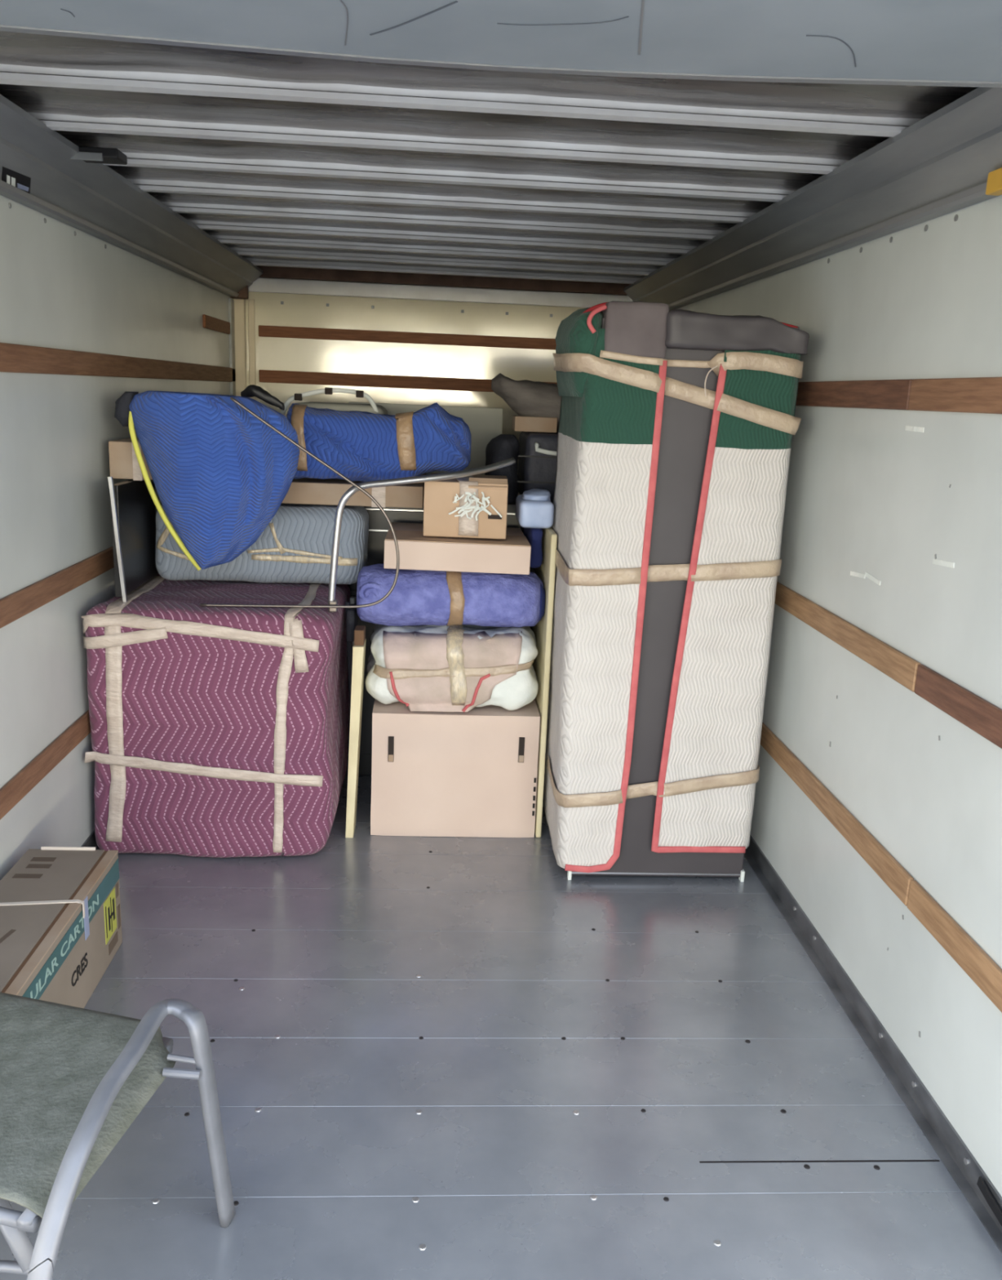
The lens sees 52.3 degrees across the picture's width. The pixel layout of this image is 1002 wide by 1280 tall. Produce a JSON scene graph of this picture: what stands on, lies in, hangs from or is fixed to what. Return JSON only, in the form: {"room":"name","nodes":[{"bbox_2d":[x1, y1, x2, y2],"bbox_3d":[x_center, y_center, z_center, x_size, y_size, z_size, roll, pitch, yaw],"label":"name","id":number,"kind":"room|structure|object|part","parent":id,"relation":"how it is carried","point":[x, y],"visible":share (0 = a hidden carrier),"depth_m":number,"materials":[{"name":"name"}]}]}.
{"room":"cargo space","nodes":[
{"label":"cargo space","id":0,"kind":"room"},
{"bbox_2d":[0,93,263,880],"bbox_3d":[-1.323,-0.436,3.601,0.216,2.350,4.740,2,14,-4],"label":"wall","id":1,"kind":"structure","parent":0,"point":[108,291],"depth_m":3.16,"materials":[{"name":"white metal"}]},
{"bbox_3d":[-1.419,0.628,3.835,0.030,0.066,4.700,2,14,-4],"label":"kick plate","id":2,"kind":"part","parent":1,"relation":"part of","materials":[{"name":"metal"}]},
{"bbox_3d":[-1.261,-1.402,3.349,0.176,0.146,4.700,2,14,-4],"label":"rail","id":3,"kind":"part","parent":1,"relation":"part of","materials":[{"name":"metal"}]},
{"bbox_2d":[228,265,633,492],"bbox_3d":[-0.350,-0.949,5.893,2.340,2.350,0.160,2,14,-4],"label":"wall","id":4,"kind":"structure","parent":0,"point":[394,338],"depth_m":5.73,"materials":[{"name":"beige paint"}]},
{"bbox_3d":[-1.487,-0.887,5.866,0.068,2.050,0.035,2,14,-4],"label":"corner post","id":5,"kind":"part","parent":4,"relation":"part of","materials":[{"name":"beige"}]},
{"bbox_3d":[-0.311,-1.927,5.687,2.200,0.075,0.020,2,14,-4],"label":"trim","id":6,"kind":"part","parent":4,"relation":"part of","materials":[{"name":"metal"}]},
{"bbox_2d":[0,31,977,284],"bbox_3d":[-0.177,-1.480,3.402,2.420,0.135,4.800,2,14,-4],"label":"ceiling","id":7,"kind":"structure","parent":0,"point":[282,160],"depth_m":2.61,"materials":[{"name":"metal"}]},
{"bbox_2d":[0,0,1001,88],"bbox_3d":[-0.060,-0.982,1.358,2.420,0.215,0.666,2,14,-4],"label":"door","id":8,"kind":"structure","parent":7,"relation":"attached to","point":[902,42],"depth_m":1.54,"materials":[{"name":"paint"}]},
{"bbox_2d":[0,775,1001,1279],"bbox_3d":[-0.267,0.745,3.878,2.340,0.092,4.800,2,14,-4],"label":"floor","id":9,"kind":"structure","parent":0,"point":[435,1058],"depth_m":2.41,"materials":[{"name":"metal"}]},
{"bbox_2d":[0,846,122,1008],"bbox_3d":[-1.196,0.832,2.528,0.257,0.300,0.844,2,14,-4],"label":"carton","id":10,"kind":"object","parent":9,"relation":"on","point":[60,918],"visible":0.84,"depth_m":2.63,"materials":[{"name":"brown cardboard"}]},
{"bbox_2d":[0,991,235,1279],"bbox_3d":[-0.926,0.931,1.754,0.741,0.498,0.628,5,14,13],"label":"seat","id":11,"kind":"object","parent":9,"relation":"on","point":[73,1080],"visible":1,"depth_m":1.77,"materials":[{"name":"metal"}]},
{"bbox_3d":[-0.670,0.815,1.727,0.024,0.023,0.450,4,14,8],"label":"rail","id":12,"kind":"part","parent":11,"relation":"part of","materials":[{"name":"metal"}]},
{"bbox_2d":[81,573,351,857],"bbox_3d":[-0.991,0.240,3.774,0.825,0.873,0.781,2,14,-4],"label":"furniture","id":13,"kind":"object","parent":9,"relation":"on","point":[216,731],"visible":0.91,"depth_m":3.42,"materials":[{"name":"purple fabric"}]},
{"bbox_2d":[107,476,158,602],"bbox_3d":[-1.270,-0.381,3.568,0.049,0.413,0.476,2,14,-4],"label":"board","id":14,"kind":"object","parent":13,"relation":"on","point":[133,508],"visible":0.91,"depth_m":3.51,"materials":[{"name":"black paint"}]},
{"bbox_3d":[-1.255,-0.326,3.343,0.044,0.413,0.012,2,14,-4],"label":"edge trim","id":15,"kind":"part","parent":14,"relation":"part of","materials":[{"name":"silver metal"}]},
{"bbox_2d":[108,436,152,480],"bbox_3d":[-1.246,-0.665,3.710,0.210,0.131,0.456,2,14,-4],"label":"cardboard box","id":16,"kind":"object","parent":14,"relation":"on","point":[123,461],"visible":0.26,"depth_m":3.49,"materials":[{"name":"beige cardboard"}]},
{"bbox_2d":[114,391,299,570],"bbox_3d":[-0.999,-0.536,3.493,0.618,0.601,0.294,2,14,-4],"label":"bundle","id":17,"kind":"object","parent":13,"relation":"on","point":[220,475],"visible":1,"depth_m":3.38,"materials":[{"name":"blue fabric"}]},
{"bbox_2d":[155,503,368,584],"bbox_3d":[-0.892,-0.381,3.870,0.772,0.292,0.328,2,14,-4],"label":"bundle","id":18,"kind":"object","parent":13,"relation":"on","point":[295,546],"visible":0.67,"depth_m":3.73,"materials":[{"name":"grey fabric"}]},
{"bbox_2d":[200,396,515,612],"bbox_3d":[-0.443,-0.437,3.407,1.087,0.696,0.187,-2,14,-19],"label":"metal frame","id":19,"kind":"object","parent":13,"relation":"on","point":[332,606],"visible":1,"depth_m":3.40,"materials":[{"name":"silver metal"}]},
{"bbox_2d":[240,384,284,410],"bbox_3d":[-0.823,-0.828,3.484,0.168,0.081,0.076,6,14,13],"label":"strap","id":20,"kind":"object","parent":19,"relation":"on","point":[252,390],"visible":0.98,"depth_m":3.47,"materials":[{"name":"black plastic"}]},
{"bbox_3d":[-0.657,-0.434,3.331,0.656,0.683,0.010,2,14,-4],"label":"rod","id":21,"kind":"part","parent":19,"relation":"part of","materials":[{"name":"silver metal"}]},
{"bbox_2d":[345,597,358,817],"bbox_3d":[-0.565,0.262,3.846,0.039,0.841,0.160,2,14,-1],"label":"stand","id":22,"kind":"object","parent":9,"relation":"on","point":[352,616],"visible":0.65,"depth_m":3.76,"materials":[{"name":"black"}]},
{"bbox_3d":[-0.566,0.269,3.821,0.021,0.841,0.052,8,15,24],"label":"leg","id":23,"kind":"part","parent":22,"relation":"part of","materials":[{"name":"beige wood"}]},
{"bbox_3d":[-0.560,0.250,3.899,0.021,0.841,0.052,8,15,24],"label":"leg","id":24,"kind":"part","parent":22,"relation":"part of","materials":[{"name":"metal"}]},
{"bbox_2d":[345,625,366,837],"bbox_3d":[-0.528,0.333,3.711,0.058,0.770,0.140,2,14,-4],"label":"plank","id":25,"kind":"object","parent":9,"relation":"on","point":[359,646],"visible":1,"depth_m":3.65,"materials":[{"name":"beige paint"}]},
{"bbox_2d":[348,401,502,475],"bbox_3d":[-0.370,-0.315,4.789,0.695,1.535,0.040,2,14,-4],"label":"board","id":26,"kind":"object","parent":9,"relation":"on","point":[485,424],"visible":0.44,"depth_m":4.62,"materials":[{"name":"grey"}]},
{"bbox_2d":[345,492,534,775],"bbox_3d":[-0.382,-0.045,4.444,1.000,1.172,0.555,2,14,-4],"label":"chest","id":27,"kind":"object","parent":9,"relation":"on","point":[379,526],"visible":0.02,"depth_m":4.11,"materials":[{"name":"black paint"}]},
{"bbox_2d":[281,472,426,507],"bbox_3d":[-0.628,-0.623,4.115,0.638,0.082,0.752,2,14,-4],"label":"box","id":28,"kind":"object","parent":27,"relation":"on","point":[306,491],"visible":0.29,"depth_m":3.76,"materials":[{"name":"cardboard"}]},
{"bbox_2d":[280,387,388,414],"bbox_3d":[-0.663,-0.845,4.126,0.403,0.339,0.362,2,14,-4],"label":"metal frame","id":29,"kind":"object","parent":28,"relation":"on","point":[372,407],"visible":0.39,"depth_m":3.94,"materials":[{"name":"grey metal"}]},
{"bbox_2d":[286,402,471,481],"bbox_3d":[-0.446,-0.730,3.769,0.670,0.302,0.277,2,14,-4],"label":"bundle","id":30,"kind":"object","parent":28,"relation":"on","point":[361,446],"visible":0.87,"depth_m":3.67,"materials":[{"name":"blue fabric"}]},
{"bbox_3d":[-0.367,-0.014,4.196,0.960,0.330,0.012,2,14,-4],"label":"drawer","id":31,"kind":"part","parent":27,"relation":"part of","materials":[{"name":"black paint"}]},
{"bbox_3d":[-0.382,0.326,4.278,0.960,0.330,0.012,2,14,-4],"label":"drawer","id":32,"kind":"part","parent":27,"relation":"part of","materials":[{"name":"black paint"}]},
{"bbox_3d":[-0.353,-0.354,4.114,0.960,0.330,0.012,2,14,-4],"label":"drawer","id":33,"kind":"part","parent":27,"relation":"part of","materials":[{"name":"beige paint"}]},
{"bbox_2d":[484,434,519,503],"bbox_3d":[0.006,-0.699,4.135,0.137,0.262,0.273,2,14,-4],"label":"duffel bag","id":34,"kind":"object","parent":27,"relation":"on","point":[502,447],"visible":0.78,"depth_m":4.05,"materials":[{"name":"black fabric"}]},
{"bbox_2d":[517,431,558,502],"bbox_3d":[0.214,-0.720,4.237,0.318,0.280,0.466,2,14,-4],"label":"suitcase","id":35,"kind":"object","parent":27,"relation":"on","point":[537,457],"visible":0.36,"depth_m":4.05,"materials":[{"name":"black plastic"}]},
{"bbox_2d":[491,373,561,432],"bbox_3d":[0.169,-0.975,4.207,0.420,0.227,0.339,2,14,-4],"label":"blanket","id":36,"kind":"object","parent":35,"relation":"on","point":[537,404],"visible":0.75,"depth_m":4.07,"materials":[{"name":"fabric"}]},
{"bbox_3d":[0.188,-0.749,4.012,0.116,0.049,0.046,2,14,-4],"label":"handle","id":37,"kind":"part","parent":35,"relation":"part of","materials":[{"name":"white plastic"}]},
{"bbox_2d":[370,698,540,837],"bbox_3d":[-0.184,0.432,3.984,0.610,0.475,0.558,2,14,-4],"label":"box","id":38,"kind":"object","parent":9,"relation":"on","point":[473,772],"visible":0.77,"depth_m":3.72,"materials":[{"name":"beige cardboard"}]},
{"bbox_2d":[365,623,538,712],"bbox_3d":[-0.184,0.055,3.884,0.644,0.302,0.559,2,14,-4],"label":"bundle","id":39,"kind":"object","parent":38,"relation":"on","point":[463,668],"visible":0.88,"depth_m":3.65,"materials":[{"name":"white fabric"}]},
{"bbox_2d":[356,564,545,626],"bbox_3d":[-0.181,-0.164,3.722,0.669,0.222,0.314,2,14,-4],"label":"rolled blanket","id":40,"kind":"object","parent":39,"relation":"on","point":[418,597],"visible":0.88,"depth_m":3.59,"materials":[{"name":"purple fabric"}]},
{"bbox_2d":[383,522,531,574],"bbox_3d":[-0.164,-0.345,3.772,0.507,0.108,0.500,2,14,-4],"label":"flat box","id":41,"kind":"object","parent":40,"relation":"on","point":[510,555],"visible":0.96,"depth_m":3.54,"materials":[{"name":"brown cardboard"}]},
{"bbox_2d":[423,472,508,539],"bbox_3d":[-0.125,-0.501,3.738,0.310,0.208,0.412,2,14,-4],"label":"box","id":42,"kind":"object","parent":41,"relation":"on","point":[473,506],"visible":0.99,"depth_m":3.57,"materials":[{"name":"beige cardboard"}]},
{"bbox_2d":[524,527,543,568],"bbox_3d":[0.119,-0.373,3.861,0.062,0.152,0.348,2,14,-4],"label":"folded cloth","id":43,"kind":"object","parent":40,"relation":"on","point":[534,535],"visible":0.53,"depth_m":3.70,"materials":[{"name":"blue fabric"}]},
{"bbox_2d":[515,488,554,528],"bbox_3d":[0.123,-0.485,3.736,0.126,0.124,0.262,2,14,-4],"label":"plastic tub","id":44,"kind":"object","parent":43,"relation":"on","point":[535,508],"visible":1,"depth_m":3.62,"materials":[{"name":"plastic"}]},
{"bbox_2d":[532,527,557,837],"bbox_3d":[0.147,0.120,3.929,0.021,1.135,0.550,2,14,-4],"label":"board","id":45,"kind":"object","parent":9,"relation":"on","point":[543,630],"visible":0.46,"depth_m":3.70,"materials":[{"name":"paint"}]},
{"bbox_2d":[542,301,809,882],"bbox_3d":[0.507,-0.153,3.536,0.754,1.881,0.645,2,14,-4],"label":"furniture","id":46,"kind":"object","parent":9,"relation":"on","point":[677,428],"visible":0.94,"depth_m":3.24,"materials":[{"name":"white fabric"}]},
{"bbox_3d":[0.532,0.800,3.498,0.598,0.005,0.004,2,14,-4],"label":"trim","id":47,"kind":"part","parent":46,"relation":"part of","materials":[{"name":"silver metal"}]},
{"bbox_2d":[623,87,1001,1253],"bbox_3d":[0.876,-0.377,3.741,0.216,2.350,4.740,2,14,-4],"label":"wall","id":48,"kind":"structure","parent":0,"point":[876,835],"depth_m":2.57,"materials":[{"name":"white metal"}]},
{"bbox_3d":[0.898,-1.345,3.486,0.176,0.146,4.700,2,14,-4],"label":"rail","id":49,"kind":"part","parent":48,"relation":"part of","materials":[{"name":"metal"}]},
{"bbox_3d":[0.885,0.689,3.982,0.030,0.066,4.700,2,14,-4],"label":"kick plate","id":50,"kind":"part","parent":48,"relation":"part of","materials":[{"name":"metal"}]}
]}

